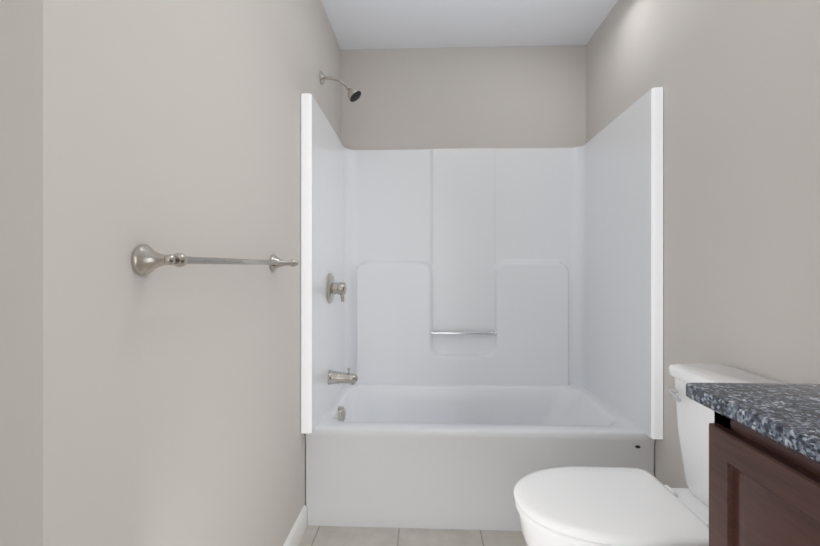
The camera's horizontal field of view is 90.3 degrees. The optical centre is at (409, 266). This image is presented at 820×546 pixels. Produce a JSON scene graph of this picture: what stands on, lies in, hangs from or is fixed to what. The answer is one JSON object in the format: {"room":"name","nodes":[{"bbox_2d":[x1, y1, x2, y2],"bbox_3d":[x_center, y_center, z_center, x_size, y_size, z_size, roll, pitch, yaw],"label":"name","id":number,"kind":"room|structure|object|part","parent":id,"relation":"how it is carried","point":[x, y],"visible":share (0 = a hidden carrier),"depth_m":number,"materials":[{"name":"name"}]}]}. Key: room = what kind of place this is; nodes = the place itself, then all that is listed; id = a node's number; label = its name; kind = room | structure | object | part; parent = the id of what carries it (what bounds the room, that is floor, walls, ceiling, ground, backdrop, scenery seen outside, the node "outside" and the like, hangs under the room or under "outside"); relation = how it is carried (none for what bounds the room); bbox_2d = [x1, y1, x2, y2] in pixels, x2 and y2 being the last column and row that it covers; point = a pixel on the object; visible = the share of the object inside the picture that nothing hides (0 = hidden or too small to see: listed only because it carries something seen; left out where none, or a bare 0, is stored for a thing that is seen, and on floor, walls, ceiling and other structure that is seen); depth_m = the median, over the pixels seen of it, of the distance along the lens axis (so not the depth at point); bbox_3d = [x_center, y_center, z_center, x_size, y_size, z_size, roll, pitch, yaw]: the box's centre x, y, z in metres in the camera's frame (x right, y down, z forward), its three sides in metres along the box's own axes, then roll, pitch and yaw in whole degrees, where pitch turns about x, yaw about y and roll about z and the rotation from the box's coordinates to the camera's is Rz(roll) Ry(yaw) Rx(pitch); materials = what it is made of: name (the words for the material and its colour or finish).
{"room":"bathroom","nodes":[
{"label":"bathroom","id":0,"kind":"room"},
{"bbox_2d":[0,0,340,545],"bbox_3d":[-1.004,-0.110,1.656,1.059,2.516,2.123,0,0,2],"label":"wall","id":1,"kind":"structure","parent":0,"point":[160,406],"depth_m":0.81,"materials":[{"name":"grey paint"}]},
{"bbox_2d":[132,244,298,275],"bbox_3d":[-0.452,-0.013,1.104,0.085,0.060,0.739,0,0,2],"label":"towel rail","id":2,"kind":"object","parent":1,"relation":"attached to","point":[147,260],"visible":1,"depth_m":0.77,"materials":[{"name":"silver metal"}]},
{"bbox_2d":[283,505,306,545],"bbox_3d":[-0.485,1.100,1.189,0.014,0.095,1.231,0,0,2],"label":"baseboard","id":3,"kind":"structure","parent":1,"relation":"attached to","point":[296,533],"depth_m":1.68,"materials":[{"name":"white paint"}]},
{"bbox_2d":[320,71,360,101],"bbox_3d":[-0.353,-0.922,2.083,0.206,0.154,0.073,0,0,2],"label":"shower head","id":4,"kind":"object","parent":1,"relation":"attached to","point":[353,94],"visible":0.98,"depth_m":2.08},
{"bbox_2d":[298,526,526,545],"bbox_3d":[-0.282,1.198,0.639,2.823,0.100,4.099,0,0,2],"label":"floor","id":5,"kind":"structure","parent":0,"point":[341,536],"depth_m":1.73,"materials":[{"name":"tile"}]},
{"bbox_2d":[301,87,662,530],"bbox_3d":[0.308,0.202,2.132,1.518,1.891,0.821,0,0,2],"label":"shower","id":6,"kind":"object","parent":5,"relation":"on","point":[481,332],"visible":1,"depth_m":2.38,"materials":[{"name":"white plastic"}]},
{"bbox_3d":[-0.340,0.560,2.083,0.148,0.086,0.076,0,0,2],"label":"spout","id":7,"kind":"part","parent":6,"relation":"part of","materials":[{"name":"silver metal"}]},
{"bbox_2d":[514,364,783,545],"bbox_3d":[0.666,0.733,1.178,0.720,0.829,0.376,0,0,2],"label":"toilet","id":8,"kind":"object","parent":5,"relation":"on","point":[590,506],"visible":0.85,"depth_m":1.17,"materials":[{"name":"white ceramic"}]},
{"bbox_3d":[0.555,0.684,1.183,0.498,0.045,0.376,0,0,2],"label":"seat","id":9,"kind":"part","parent":8,"relation":"part of","materials":[{"name":"white plastic"}]},
{"bbox_3d":[0.654,0.927,1.179,0.670,0.440,0.374,0,0,2],"label":"bowl","id":10,"kind":"part","parent":8,"relation":"part of","materials":[{"name":"white ceramic"}]},
{"bbox_3d":[0.840,0.403,1.289,0.032,0.028,0.072,0,0,2],"label":"lever","id":11,"kind":"part","parent":8,"relation":"part of","materials":[{"name":"silver metal"}]},
{"bbox_3d":[0.930,0.515,1.168,0.191,0.393,0.376,0,0,2],"label":"tank","id":12,"kind":"part","parent":8,"relation":"part of","materials":[{"name":"white ceramic"}]},
{"bbox_2d":[686,383,819,545],"bbox_3d":[0.749,0.638,0.244,0.481,1.019,1.111,0,0,2],"label":"bathroom vanity","id":13,"kind":"object","parent":5,"relation":"on","point":[764,464],"visible":1,"depth_m":0.66,"materials":[{"name":"brown wood"}]},
{"bbox_2d":[341,45,585,149],"bbox_3d":[0.326,-0.111,2.606,1.524,2.516,0.120,0,0,2],"label":"wall","id":14,"kind":"structure","parent":0,"point":[496,97],"depth_m":2.54,"materials":[{"name":"grey paint"}]},
{"bbox_2d":[321,0,617,49],"bbox_3d":[-0.282,-1.418,0.638,2.823,0.100,4.099,0,0,2],"label":"ceiling","id":15,"kind":"structure","parent":0,"point":[378,24],"depth_m":2.29,"materials":[{"name":"white paint"}]},
{"bbox_2d":[586,0,819,487],"bbox_3d":[1.069,-0.110,0.585,0.120,2.516,4.099,0,0,2],"label":"wall","id":16,"kind":"structure","parent":0,"point":[738,81],"depth_m":1.33,"materials":[{"name":"grey paint"}]}
]}

